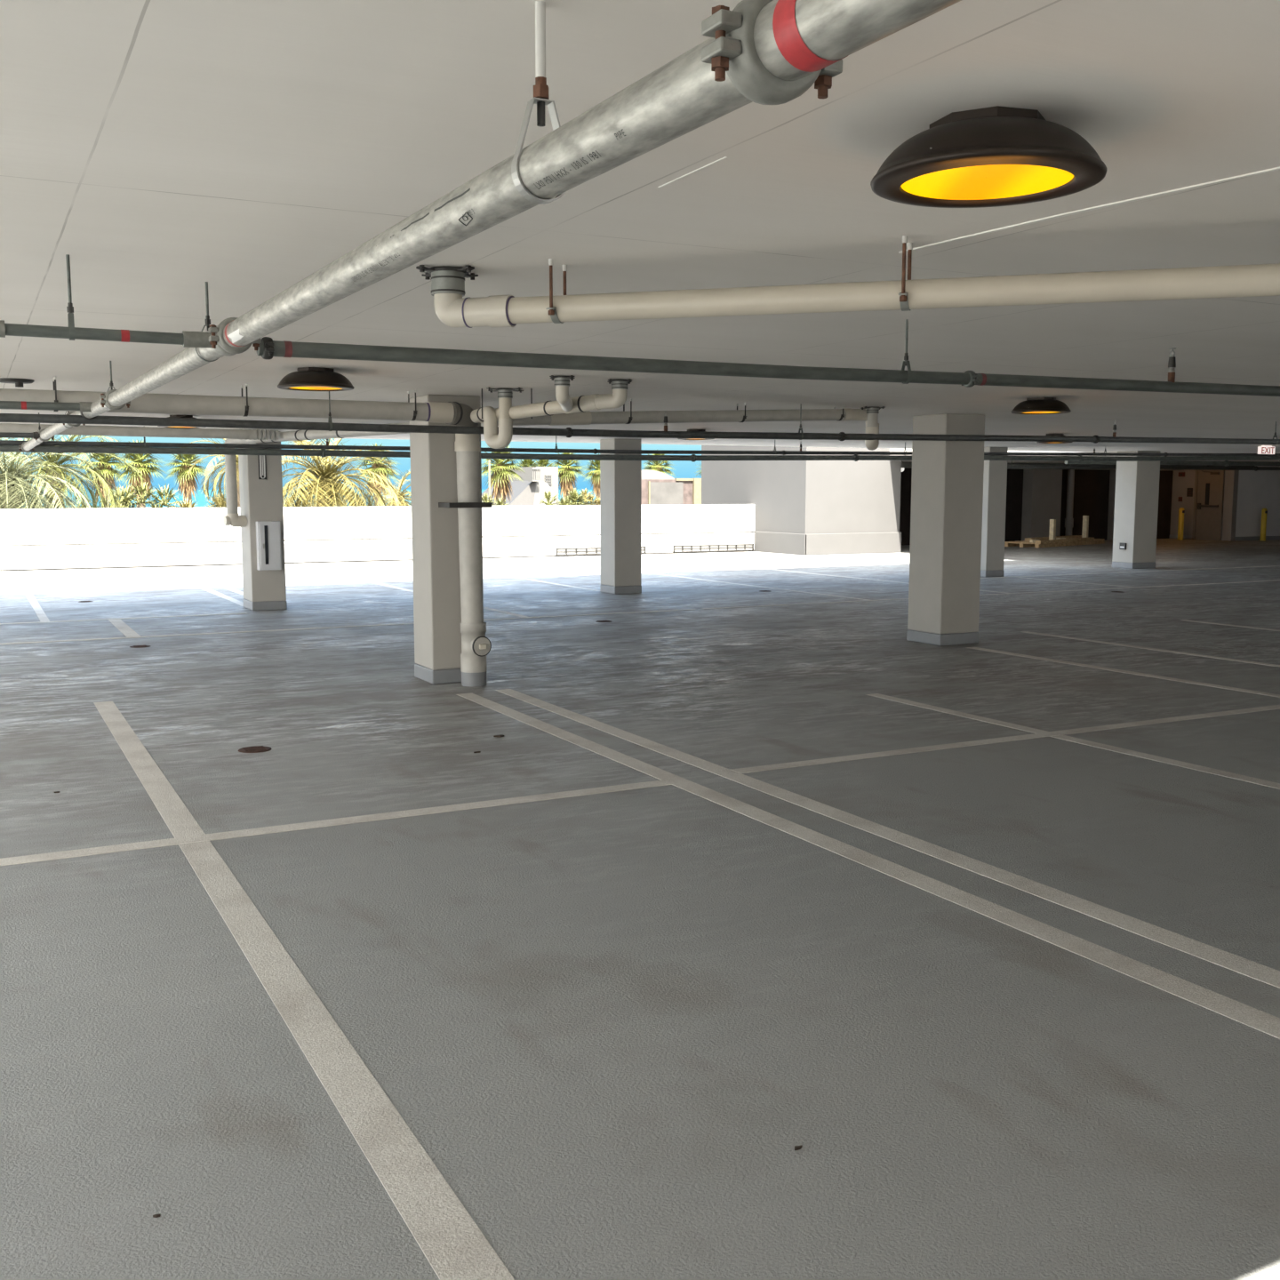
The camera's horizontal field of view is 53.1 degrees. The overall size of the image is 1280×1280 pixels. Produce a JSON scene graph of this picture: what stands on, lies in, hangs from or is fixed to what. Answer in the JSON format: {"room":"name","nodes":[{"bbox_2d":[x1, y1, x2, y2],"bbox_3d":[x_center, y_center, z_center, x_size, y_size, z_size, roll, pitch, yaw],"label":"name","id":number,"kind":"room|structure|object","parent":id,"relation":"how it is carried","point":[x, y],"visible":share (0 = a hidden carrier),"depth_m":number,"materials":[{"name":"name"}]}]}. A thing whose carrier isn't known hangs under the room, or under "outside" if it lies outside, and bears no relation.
{"room":"parking garage","nodes":[
{"label":"parking garage","id":0,"kind":"room"},
{"bbox_2d":[0,504,754,570],"bbox_3d":[-24.630,-1.128,17.813,62.860,1.170,0.250,-4,8,-27],"label":"wall","id":1,"kind":"structure","parent":0,"point":[30,539],"depth_m":26.97,"materials":[{"name":"white paint"}]},
{"bbox_2d":[555,546,646,555],"bbox_3d":[-0.900,-2.091,30.035,2.330,0.160,0.035,-4,8,-27],"label":"air vent","id":2,"kind":"object","parent":1,"relation":"in","point":[644,549],"visible":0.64,"depth_m":29.77,"materials":[{"name":"metal"}]},
{"bbox_2d":[672,544,753,551],"bbox_3d":[1.821,-2.258,31.447,2.290,0.160,0.035,-4,8,-27],"label":"air vent","id":3,"kind":"object","parent":1,"relation":"in","point":[736,547],"visible":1,"depth_m":31.40,"materials":[{"name":"metal"}]},
{"bbox_2d":[0,538,1279,1279],"bbox_3d":[0.733,1.724,-0.121,91.000,0.303,58.750,-4,8,-27],"label":"floor","id":4,"kind":"structure","parent":0,"point":[738,876],"depth_m":4.51,"materials":[{"name":"paint"}]},
{"bbox_2d":[237,745,271,752],"bbox_3d":[-2.305,0.653,7.669,0.194,0.007,0.194,-4,8,-27],"label":"floor drain","id":5,"kind":"object","parent":4,"relation":"on","point":[256,748],"visible":1,"depth_m":7.65,"materials":[{"name":"metal"}]},
{"bbox_2d":[238,431,287,610],"bbox_3d":[-4.899,-1.546,16.611,0.438,2.280,0.608,-4,8,-27],"label":"column","id":6,"kind":"structure","parent":4,"relation":"on","point":[260,500],"depth_m":16.38,"materials":[{"name":"paint"}]},
{"bbox_2d":[223,438,262,527],"bbox_3d":[-4.974,-1.991,16.055,0.396,1.162,0.823,-4,8,-27],"label":"pipe","id":7,"kind":"object","parent":6,"relation":"attached to","point":[232,518],"visible":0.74,"depth_m":16.25,"materials":[{"name":"plastic"}]},
{"bbox_2d":[257,455,266,479],"bbox_3d":[-4.784,-2.227,16.239,0.095,0.380,0.025,-4,8,-27],"label":"arrow sign","id":8,"kind":"object","parent":6,"relation":"attached to","point":[262,465],"visible":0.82,"depth_m":16.23,"materials":[{"name":"white metal"}]},
{"bbox_2d":[256,520,281,570],"bbox_3d":[-4.723,-1.199,16.319,0.285,0.620,0.160,-4,8,-27],"label":"fire extinguisher cabinet","id":9,"kind":"object","parent":6,"relation":"attached to","point":[268,532],"visible":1,"depth_m":16.27,"materials":[{"name":"white metal"}]},
{"bbox_2d":[409,394,483,684],"bbox_3d":[-1.566,-0.813,10.397,0.448,2.280,0.488,-4,8,-27],"label":"column","id":10,"kind":"structure","parent":4,"relation":"on","point":[435,530],"depth_m":10.19,"materials":[{"name":"paint"}]},
{"bbox_2d":[438,502,492,507],"bbox_3d":[-1.371,-1.059,10.047,0.350,0.040,0.265,-4,8,-27],"label":"strap","id":11,"kind":"object","parent":10,"relation":"attached to","point":[440,504],"visible":0.99,"depth_m":9.94,"materials":[{"name":"metal"}]},
{"bbox_2d":[446,401,491,686],"bbox_3d":[-1.358,-0.730,10.000,0.355,2.209,0.332,-4,8,-27],"label":"downpipe","id":12,"kind":"object","parent":4,"relation":"on","point":[476,646],"visible":0.78,"depth_m":10.03,"materials":[{"name":"plastic"}]},
{"bbox_2d":[600,438,641,594],"bbox_3d":[-0.287,-1.844,19.146,0.458,2.280,0.498,-4,8,-27],"label":"column","id":13,"kind":"structure","parent":4,"relation":"on","point":[620,481],"depth_m":18.96,"materials":[{"name":"paint"}]},
{"bbox_2d":[906,413,984,646],"bbox_3d":[3.087,-1.113,12.941,0.508,2.280,0.518,-4,8,-27],"label":"column","id":14,"kind":"structure","parent":4,"relation":"on","point":[947,480],"depth_m":12.75,"materials":[{"name":"paint"}]},
{"bbox_2d":[980,447,1007,576],"bbox_3d":[6.221,-2.266,22.721,0.428,2.280,0.308,-4,8,-27],"label":"column","id":15,"kind":"structure","parent":4,"relation":"on","point":[995,474],"depth_m":22.59,"materials":[{"name":"paint"}]},
{"bbox_2d":[1004,515,1104,547],"bbox_3d":[11.546,-3.030,35.526,4.035,0.800,2.200,-4,8,-27],"label":"lumber skid","id":16,"kind":"object","parent":4,"relation":"on","point":[1049,541],"visible":0.93,"depth_m":34.89,"materials":[{"name":"beige wood"}]},
{"bbox_2d":[1064,469,1074,535],"bbox_3d":[12.746,-3.988,38.008,0.250,2.120,0.250,-4,8,-27],"label":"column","id":17,"kind":"structure","parent":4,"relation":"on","point":[1068,520],"depth_m":37.93,"materials":[{"name":"paint"}]},
{"bbox_2d":[1112,450,1160,568],"bbox_3d":[9.765,-2.562,25.228,0.648,2.280,0.518,-4,8,-27],"label":"column","id":18,"kind":"structure","parent":4,"relation":"on","point":[1137,483],"depth_m":25.03,"materials":[{"name":"paint"}]},
{"bbox_2d":[1177,507,1184,539],"bbox_3d":[16.577,-3.562,39.265,0.156,0.980,0.162,-4,8,-27],"label":"bollard","id":19,"kind":"object","parent":4,"relation":"on","point":[1181,510],"visible":1,"depth_m":39.21,"materials":[{"name":"metal"}]},
{"bbox_2d":[1259,508,1267,540],"bbox_3d":[18.759,-3.478,38.549,0.156,0.980,0.162,-4,8,-27],"label":"bollard","id":20,"kind":"object","parent":4,"relation":"on","point":[1264,511],"visible":1,"depth_m":38.50,"materials":[{"name":"metal"}]},
{"bbox_2d":[0,0,1279,463],"bbox_3d":[12.515,-3.465,21.888,49.300,0.304,29.550,-4,8,-27],"label":"ceiling","id":21,"kind":"structure","parent":0,"point":[168,148],"depth_m":3.30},
{"bbox_2d":[0,377,34,387],"bbox_3d":[-4.197,-1.726,8.620,0.230,0.050,0.230,-4,8,-27],"label":"flange","id":22,"kind":"object","parent":21,"relation":"attached to","point":[19,382],"visible":1,"depth_m":8.56,"materials":[{"name":"metal"}]},
{"bbox_2d":[52,376,58,411],"bbox_3d":[-3.868,-1.622,8.476,0.024,0.222,0.191,-4,8,-27],"label":"hanger","id":23,"kind":"object","parent":21,"relation":"hanging from","point":[54,378],"visible":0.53,"depth_m":8.40,"materials":[{"name":"metal"}]},
{"bbox_2d":[65,254,75,340],"bbox_3d":[-1.797,-1.079,4.040,0.020,0.263,0.046,-4,8,-27],"label":"hanger","id":24,"kind":"object","parent":21,"relation":"hanging from","point":[70,308],"visible":1,"depth_m":4.03,"materials":[{"name":"metal"}]},
{"bbox_2d":[0,320,212,348],"bbox_3d":[-2.282,-0.941,3.801,1.956,0.055,0.052,-4,8,-27],"label":"pipe","id":25,"kind":"object","parent":24,"relation":"hanging from","point":[186,339],"visible":0.84,"depth_m":4.09,"materials":[{"name":"metal"}]},
{"bbox_2d":[0,423,278,439],"bbox_3d":[-6.387,-2.291,13.979,4.792,0.143,0.122,-4,8,-27],"label":"drain pipe","id":26,"kind":"object","parent":21,"relation":"hanging from","point":[12,428],"visible":1,"depth_m":14.40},
{"bbox_2d":[157,414,203,428],"bbox_3d":[-4.573,-2.181,12.788,0.460,0.122,0.460,-4,8,-27],"label":"ceiling lamp","id":27,"kind":"object","parent":21,"relation":"attached to","point":[172,415],"visible":0.32,"depth_m":12.71,"materials":[{"name":"brown metal"}]},
{"bbox_2d":[195,281,218,361],"bbox_3d":[-1.543,-1.135,4.576,0.092,0.278,0.017,-4,8,-27],"label":"hanger","id":28,"kind":"object","parent":21,"relation":"hanging from","point":[207,316],"visible":0.74,"depth_m":4.57,"materials":[{"name":"metal"}]},
{"bbox_2d":[18,0,961,452],"bbox_3d":[-3.130,-1.367,7.443,0.329,0.153,16.086,-4,8,-27],"label":"pipe","id":29,"kind":"object","parent":28,"relation":"hanging from","point":[760,52],"visible":0.94,"depth_m":1.66,"materials":[{"name":"metal"}]},
{"bbox_2d":[0,432,39,439],"bbox_3d":[-6.229,-1.849,11.501,1.545,0.062,0.062,-4,8,-27],"label":"pipe","id":30,"kind":"object","parent":29,"relation":"attached to","point":[35,435],"visible":0.96,"depth_m":11.77,"materials":[{"name":"metal"}]},
{"bbox_2d":[0,400,92,412],"bbox_3d":[-4.150,-1.413,7.647,1.635,0.062,0.062,-4,8,-27],"label":"pipe","id":31,"kind":"object","parent":29,"relation":"attached to","point":[82,406],"visible":0.92,"depth_m":7.89,"materials":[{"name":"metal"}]},
{"bbox_2d":[240,384,249,416],"bbox_3d":[-2.787,-1.688,9.037,0.024,0.222,0.191,-4,8,-27],"label":"hanger","id":32,"kind":"object","parent":21,"relation":"hanging from","point":[247,406],"visible":0.8,"depth_m":8.97,"materials":[{"name":"metal"}]},
{"bbox_2d":[0,388,454,423],"bbox_3d":[-3.566,-1.596,8.638,4.801,0.156,0.152,-4,8,-27],"label":"drain pipe","id":33,"kind":"object","parent":32,"relation":"hanging from","point":[166,404],"visible":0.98,"depth_m":9.03,"materials":[{"name":"plastic"}]},
{"bbox_2d":[277,367,354,391],"bbox_3d":[-1.987,-1.600,7.855,0.460,0.122,0.460,-4,8,-27],"label":"ceiling lamp","id":34,"kind":"object","parent":21,"relation":"attached to","point":[307,379],"visible":1,"depth_m":7.71,"materials":[{"name":"brown metal"}]},
{"bbox_2d":[328,391,332,431],"bbox_3d":[-2.226,-1.659,9.199,0.020,0.318,0.066,-4,8,-27],"label":"hanger","id":35,"kind":"object","parent":21,"relation":"hanging from","point":[330,420],"visible":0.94,"depth_m":9.19,"materials":[{"name":"metal"}]},
{"bbox_2d":[253,422,483,442],"bbox_3d":[-3.039,-2.264,13.899,1.362,0.135,4.779,-4,8,-27],"label":"drain pipe","id":36,"kind":"object","parent":21,"relation":"hanging from","point":[297,435],"visible":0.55,"depth_m":14.47,"materials":[{"name":"plastic"}]},
{"bbox_2d":[470,387,523,448],"bbox_3d":[-1.055,-1.638,9.533,0.330,0.436,0.628,-4,8,-27],"label":"trap","id":37,"kind":"object","parent":21,"relation":"attached to","point":[492,439],"visible":0.98,"depth_m":9.41,"materials":[{"name":"plastic"}]},
{"bbox_2d":[511,0,566,204],"bbox_3d":[-0.151,-0.818,1.955,0.092,0.293,0.023,-4,8,-27],"label":"hanger","id":38,"kind":"object","parent":21,"relation":"hanging from","point":[540,89],"visible":0.88,"depth_m":1.94,"materials":[{"name":"metal"}]},
{"bbox_2d":[480,375,631,423],"bbox_3d":[-0.641,-1.691,9.104,0.654,0.231,1.649,-4,8,-27],"label":"branch","id":39,"kind":"object","parent":21,"relation":"attached to","point":[564,404],"visible":1,"depth_m":8.68,"materials":[{"name":"plastic"}]},
{"bbox_2d":[545,258,567,323],"bbox_3d":[-0.266,-1.128,4.165,0.120,0.195,0.114,-4,8,-27],"label":"hanger","id":40,"kind":"object","parent":21,"relation":"hanging from","point":[552,312],"visible":0.78,"depth_m":4.11,"materials":[{"name":"paint"}]},
{"bbox_2d":[416,263,1279,327],"bbox_3d":[1.276,-1.047,3.619,3.002,0.225,3.230,-4,8,-27],"label":"drain pipe","id":41,"kind":"object","parent":40,"relation":"hanging from","point":[1259,280],"visible":1,"depth_m":3.82,"materials":[{"name":"plastic"}]},
{"bbox_2d":[623,398,631,423],"bbox_3d":[-0.103,-1.874,10.519,0.024,0.200,0.157,-4,8,-27],"label":"hanger","id":42,"kind":"object","parent":21,"relation":"hanging from","point":[630,417],"visible":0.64,"depth_m":10.46,"materials":[{"name":"metal"}]},
{"bbox_2d":[497,406,885,450],"bbox_3d":[0.518,-1.806,10.730,3.752,0.384,0.329,-4,8,-27],"label":"drain pipe","id":43,"kind":"object","parent":42,"relation":"hanging from","point":[869,414],"visible":0.84,"depth_m":10.85,"materials":[{"name":"plastic"}]},
{"bbox_2d":[677,429,714,439],"bbox_3d":[0.694,-2.543,15.859,0.460,0.122,0.460,-4,8,-27],"label":"ceiling lamp","id":44,"kind":"object","parent":21,"relation":"attached to","point":[687,429],"visible":0.34,"depth_m":15.76,"materials":[{"name":"brown metal"}]},
{"bbox_2d":[798,403,803,439],"bbox_3d":[1.390,-1.885,11.076,0.020,0.309,0.066,-4,8,-27],"label":"hanger","id":45,"kind":"object","parent":21,"relation":"hanging from","point":[800,428],"visible":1,"depth_m":11.07,"materials":[{"name":"metal"}]},
{"bbox_2d":[0,411,1279,444],"bbox_3d":[5.174,-2.032,13.051,22.600,0.178,0.109,-4,8,-27],"label":"pipe","id":46,"kind":"object","parent":45,"relation":"hanging from","point":[568,432],"visible":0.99,"depth_m":10.07,"materials":[{"name":"metal"}]},
{"bbox_2d":[898,235,912,311],"bbox_3d":[0.788,-1.079,3.792,0.120,0.205,0.114,-4,8,-27],"label":"hanger","id":47,"kind":"object","parent":21,"relation":"hanging from","point":[903,296],"visible":0.9,"depth_m":3.74,"materials":[{"name":"paint"}]},
{"bbox_2d":[901,319,911,383],"bbox_3d":[1.159,-1.254,5.575,0.020,0.275,0.062,-4,8,-27],"label":"hanger","id":48,"kind":"object","parent":21,"relation":"hanging from","point":[906,363],"visible":0.9,"depth_m":5.57,"materials":[{"name":"metal"}]},
{"bbox_2d":[870,105,1107,207],"bbox_3d":[0.699,-0.978,2.582,0.460,0.122,0.460,-4,8,-27],"label":"ceiling lamp","id":49,"kind":"object","parent":21,"relation":"attached to","point":[992,156],"visible":1,"depth_m":2.48,"materials":[{"name":"metal"}]},
{"bbox_2d":[1011,396,1071,414],"bbox_3d":[3.237,-1.893,10.343,0.460,0.122,0.460,-4,8,-27],"label":"ceiling lamp","id":50,"kind":"object","parent":21,"relation":"attached to","point":[1041,404],"visible":1,"depth_m":10.20,"materials":[{"name":"brown metal"}]},
{"bbox_2d":[1036,433,1072,443],"bbox_3d":[5.546,-2.695,17.145,0.460,0.122,0.460,-4,8,-27],"label":"ceiling lamp","id":51,"kind":"object","parent":21,"relation":"attached to","point":[1046,434],"visible":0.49,"depth_m":17.05,"materials":[{"name":"brown metal"}]},
{"bbox_2d":[1257,445,1275,454],"bbox_3d":[10.598,-3.218,21.677,0.380,0.145,0.055,-4,8,-27],"label":"exit sign","id":52,"kind":"object","parent":21,"relation":"hanging from","point":[1263,449],"visible":1,"depth_m":21.64,"materials":[{"name":"beige plastic"}]},
{"bbox_3d":[-5.822,-2.388,15.061,0.020,0.244,0.062,-4,8,-27],"label":"hanger","id":53,"kind":"object","parent":21,"relation":"hanging from","visible":0},
{"bbox_2d":[0,445,1279,462],"bbox_3d":[5.433,-2.998,20.913,30.800,0.281,0.150,-4,8,-27],"label":"pipe","id":54,"kind":"object","parent":53,"relation":"hanging from","point":[323,452],"visible":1,"depth_m":17.71,"materials":[{"name":"metal"}]},
{"bbox_2d":[0,440,1279,456],"bbox_3d":[5.433,-3.063,20.906,30.800,0.226,0.102,-4,8,-27],"label":"pipe","id":55,"kind":"object","parent":53,"relation":"hanging from","point":[2,442],"visible":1,"depth_m":17.57,"materials":[{"name":"metal"}]},
{"bbox_3d":[5.802,-1.558,7.984,0.020,0.236,0.062,-4,8,-27],"label":"hanger","id":56,"kind":"object","parent":21,"relation":"hanging from","visible":0},
{"bbox_2d":[214,325,1279,396],"bbox_3d":[3.566,-1.310,6.836,11.248,0.132,0.102,-4,8,-27],"label":"pipe","id":57,"kind":"object","parent":56,"relation":"hanging from","point":[268,348],"visible":0.89,"depth_m":5.10,"materials":[{"name":"metal"}]},
{"bbox_2d":[1168,347,1175,382],"bbox_3d":[2.630,-1.353,6.338,0.036,0.180,0.036,-4,8,-27],"label":"sprinkler","id":58,"kind":"object","parent":57,"relation":"attached to","point":[1172,364],"visible":1,"depth_m":6.33,"materials":[{"name":"metal"}]},
{"bbox_2d":[701,445,901,555],"bbox_3d":[3.998,-4.901,32.603,2.860,5.200,4.900,-4,8,-27],"label":"wall","id":59,"kind":"structure","parent":0,"point":[804,508],"depth_m":30.84,"materials":[{"name":"paint"}]},
{"bbox_2d":[899,467,1173,545],"bbox_3d":[10.837,-4.002,37.445,13.100,2.280,0.500,-4,8,-27],"label":"wall","id":60,"kind":"structure","parent":0,"point":[1091,486],"depth_m":38.37,"materials":[{"name":"black paint"}]},
{"bbox_2d":[901,461,1183,470],"bbox_3d":[11.002,-5.005,36.902,13.000,0.160,0.400,-4,8,-27],"label":"trim","id":61,"kind":"structure","parent":60,"relation":"attached to","point":[904,464],"depth_m":36.80,"materials":[{"name":"paint"}]},
{"bbox_2d":[1169,469,1239,541],"bbox_3d":[17.152,-4.243,39.491,0.200,2.280,2.700,-4,8,-27],"label":"wall","id":62,"kind":"structure","parent":60,"relation":"in","point":[1180,484],"depth_m":39.52,"materials":[{"name":"paint"}]},
{"bbox_2d":[1192,470,1224,540],"bbox_3d":[17.255,-4.125,38.956,0.182,2.170,1.000,-4,8,-27],"label":"door","id":63,"kind":"structure","parent":62,"relation":"attached to","point":[1209,484],"depth_m":38.95,"materials":[{"name":"paint"}]},
{"bbox_2d":[1021,469,1062,540],"bbox_3d":[11.723,-3.925,37.432,1.150,2.130,0.400,-4,8,-27],"label":"wall pier","id":64,"kind":"object","parent":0,"point":[1042,488],"visible":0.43,"depth_m":37.20,"materials":[{"name":"paint"}]},
{"bbox_2d":[1106,470,1116,540],"bbox_3d":[14.537,-4.097,38.893,0.500,2.130,0.400,-4,8,-27],"label":"wall pier","id":65,"kind":"object","parent":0,"point":[1113,473],"visible":0.29,"depth_m":38.83,"materials":[{"name":"paint"}]},
{"bbox_2d":[1235,465,1279,536],"bbox_3d":[23.270,-4.452,41.266,12.300,2.280,0.200,-4,8,-27],"label":"wall","id":66,"kind":"structure","parent":0,"point":[1258,490],"depth_m":38.77,"materials":[{"name":"paint"}]},
{"bbox_2d":[1235,536,1279,540],"bbox_3d":[23.320,-3.368,41.296,12.300,0.120,0.020,-4,8,-27],"label":"baseboard","id":67,"kind":"structure","parent":66,"relation":"attached to","point":[1252,538],"depth_m":38.86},
{"label":"outside","id":68,"kind":"structure","parent":0,"visible":0},
{"bbox_2d":[23,489,596,507],"bbox_3d":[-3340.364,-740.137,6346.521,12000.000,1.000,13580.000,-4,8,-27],"label":"sea","id":69,"kind":"structure","parent":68,"point":[202,503],"depth_m":1152.87,"materials":[{"name":"liquid"}]},
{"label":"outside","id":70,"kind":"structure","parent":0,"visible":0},
{"bbox_2d":[22,504,581,508],"bbox_3d":[-103.639,-17.501,197.553,600.000,0.400,392.600,-4,8,-27],"label":"ground","id":71,"kind":"structure","parent":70,"point":[580,504],"depth_m":392.92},
{"bbox_2d":[0,435,102,509],"bbox_3d":[-14.844,-1.506,30.087,4.422,7.183,4.094,-4,8,-27],"label":"date palm","id":72,"kind":"object","parent":71,"relation":"on","point":[12,483],"visible":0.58,"depth_m":29.68,"materials":[{"name":"green plant"}]},
{"bbox_2d":[0,434,143,508],"bbox_3d":[-16.147,-2.444,35.491,4.716,7.778,4.682,-4,8,-27],"label":"date palm","id":73,"kind":"object","parent":71,"relation":"on","point":[49,458],"visible":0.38,"depth_m":35.16,"materials":[{"name":"green plant"}]},
{"bbox_2d":[77,440,128,508],"bbox_3d":[-25.367,-5.545,61.006,2.839,7.928,2.760,-4,8,-27],"label":"fan palm","id":74,"kind":"object","parent":71,"relation":"on","point":[103,462],"visible":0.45,"depth_m":60.42,"materials":[{"name":"green plant"}]},
{"bbox_2d":[110,440,165,508],"bbox_3d":[-22.508,-5.146,58.002,2.578,7.838,2.767,-4,8,-27],"label":"fan palm","id":75,"kind":"object","parent":71,"relation":"on","point":[142,466],"visible":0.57,"depth_m":57.43,"materials":[{"name":"green plant"}]},
{"bbox_2d":[97,481,193,508],"bbox_3d":[-15.846,-2.180,41.244,3.105,5.890,2.551,-4,8,-27],"label":"shrub","id":76,"kind":"object","parent":71,"relation":"on","point":[129,496],"visible":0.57,"depth_m":41.14,"materials":[{"name":"green plant"}]},
{"bbox_2d":[160,447,210,507],"bbox_3d":[-22.734,-5.945,64.622,2.662,7.876,2.611,-4,8,-27],"label":"fan palm","id":77,"kind":"object","parent":71,"relation":"on","point":[188,484],"visible":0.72,"depth_m":64.03,"materials":[{"name":"green plant"}]},
{"bbox_2d":[171,493,226,507],"bbox_3d":[-13.464,-1.899,40.386,2.810,5.533,2.365,-4,8,-27],"label":"shrub","id":78,"kind":"object","parent":71,"relation":"on","point":[187,504],"visible":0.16,"depth_m":40.09,"materials":[{"name":"green plant"}]},
{"bbox_2d":[187,438,282,507],"bbox_3d":[-12.131,-2.737,38.717,2.818,7.603,2.997,-4,8,-27],"label":"date palm","id":79,"kind":"object","parent":71,"relation":"on","point":[220,472],"visible":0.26,"depth_m":38.24,"materials":[{"name":"green plant"}]},
{"bbox_2d":[281,438,404,507],"bbox_3d":[-7.853,-1.966,32.441,4.118,7.544,4.300,-4,8,-27],"label":"date palm","id":80,"kind":"object","parent":71,"relation":"on","point":[324,485],"visible":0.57,"depth_m":31.92,"materials":[{"name":"green plant"}]},
{"bbox_2d":[353,443,399,506],"bbox_3d":[-12.834,-5.739,62.980,2.645,7.852,2.705,-4,8,-27],"label":"fan palm","id":81,"kind":"object","parent":71,"relation":"on","point":[377,468],"visible":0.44,"depth_m":62.43,"materials":[{"name":"green plant"}]},
{"bbox_2d":[356,469,411,506],"bbox_3d":[-7.908,-2.549,42.108,2.791,6.443,3.036,-4,8,-27],"label":"date palm","id":82,"kind":"object","parent":71,"relation":"on","point":[403,500],"visible":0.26,"depth_m":41.69,"materials":[{"name":"green plant"}]},
{"bbox_2d":[488,460,491,501],"bbox_3d":[-5.943,-3.759,50.967,0.120,6.730,0.114,-4,8,-27],"label":"flag pole","id":83,"kind":"object","parent":71,"relation":"on","point":[489,461],"visible":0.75,"depth_m":50.62,"materials":[{"name":"metal"}]},
{"bbox_2d":[481,493,511,505],"bbox_3d":[-5.819,-2.874,48.838,2.204,5.479,1.888,-4,8,-27],"label":"shrub","id":84,"kind":"object","parent":71,"relation":"on","point":[484,499],"visible":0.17,"depth_m":48.33,"materials":[{"name":"green plant"}]},
{"bbox_2d":[481,445,523,505],"bbox_3d":[-5.995,-4.722,55.365,2.492,7.615,2.479,-4,8,-27],"label":"fan palm","id":85,"kind":"object","parent":71,"relation":"on","point":[500,481],"visible":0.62,"depth_m":54.81,"materials":[{"name":"green plant"}]},
{"bbox_2d":[481,466,559,505],"bbox_3d":[-6.384,-5.328,64.412,3.554,6.640,5.600,-4,8,-27],"label":"house","id":86,"kind":"structure","parent":71,"relation":"on","point":[526,492],"depth_m":62.47,"materials":[{"name":"paint"}]},
{"bbox_2d":[516,459,539,467],"bbox_3d":[-7.123,-7.894,81.704,2.472,7.747,2.558,-4,8,-27],"label":"fan palm","id":87,"kind":"object","parent":71,"relation":"on","point":[525,462],"visible":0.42,"depth_m":80.94,"materials":[{"name":"green plant"}]},
{"bbox_2d":[534,459,555,466],"bbox_3d":[-6.455,-8.517,86.473,2.501,7.868,2.452,-4,8,-27],"label":"fan palm","id":88,"kind":"object","parent":71,"relation":"on","point":[541,462],"visible":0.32,"depth_m":85.85,"materials":[{"name":"green plant"}]},
{"bbox_2d":[535,487,588,505],"bbox_3d":[-2.879,-3.158,50.405,2.651,5.683,2.164,-4,8,-27],"label":"shrub","id":89,"kind":"object","parent":71,"relation":"on","point":[572,500],"visible":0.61,"depth_m":50.22,"materials":[{"name":"green plant"}]},
{"bbox_2d":[551,452,587,499],"bbox_3d":[-4.111,-6.822,72.047,2.631,7.879,2.609,-4,8,-27],"label":"fan palm","id":90,"kind":"object","parent":71,"relation":"on","point":[566,476],"visible":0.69,"depth_m":71.50,"materials":[{"name":"green plant"}]},
{"bbox_2d":[578,488,599,504],"bbox_3d":[-1.942,-3.733,55.309,2.322,5.676,1.947,-4,8,-27],"label":"shrub","id":91,"kind":"object","parent":71,"relation":"on","point":[590,498],"visible":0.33,"depth_m":54.74,"materials":[{"name":"green plant"}]},
{"bbox_2d":[583,453,599,499],"bbox_3d":[-2.471,-7.391,77.372,2.479,7.763,2.540,-4,8,-27],"label":"fan palm","id":92,"kind":"object","parent":71,"relation":"on","point":[594,475],"visible":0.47,"depth_m":76.81,"materials":[{"name":"green plant"}]},
{"bbox_2d":[641,454,675,476],"bbox_3d":[1.128,-8.341,83.726,2.713,8.161,2.790,-4,8,-27],"label":"fan palm","id":93,"kind":"object","parent":71,"relation":"on","point":[657,466],"visible":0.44,"depth_m":83.09,"materials":[{"name":"green plant"}]},
{"bbox_2d":[641,469,701,504],"bbox_3d":[2.030,-4.694,59.883,5.208,6.440,0.800,-4,8,-27],"label":"building","id":94,"kind":"structure","parent":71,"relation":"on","point":[658,488],"depth_m":58.92,"materials":[{"name":"white paint"}]},
{"bbox_3d":[10.488,-3.965,28.233,0.020,0.196,0.108,-4,8,-27],"label":"hanger","id":95,"kind":"object","parent":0,"visible":0},
{"bbox_2d":[1064,460,1279,466],"bbox_3d":[17.578,-4.368,31.917,19.000,0.159,0.192,-4,8,-27],"label":"pipe","id":96,"kind":"object","parent":95,"relation":"hanging from","point":[1226,463],"visible":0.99,"depth_m":29.46,"materials":[{"name":"metal"}]},
{"bbox_3d":[9.006,-4.274,31.052,0.020,0.241,0.099,-4,8,-27],"label":"hanger","id":97,"kind":"object","parent":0,"visible":0},
{"bbox_2d":[1007,464,1279,471],"bbox_3d":[15.918,-4.641,34.647,19.400,0.146,0.173,-4,8,-27],"label":"pipe","id":98,"kind":"object","parent":97,"relation":"hanging from","point":[1060,467],"visible":0.57,"depth_m":33.41,"materials":[{"name":"metal"}]},
{"bbox_3d":[8.265,-4.484,32.455,0.020,0.188,0.118,-4,8,-27],"label":"hanger","id":99,"kind":"object","parent":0,"visible":0},
{"bbox_2d":[1007,463,1255,466],"bbox_3d":[12.341,-4.713,34.574,12.601,0.175,0.211,-4,8,-27],"label":"pipe","id":100,"kind":"object","parent":99,"relation":"hanging from","point":[1007,463],"visible":0.27,"depth_m":34.42,"materials":[{"name":"metal"}]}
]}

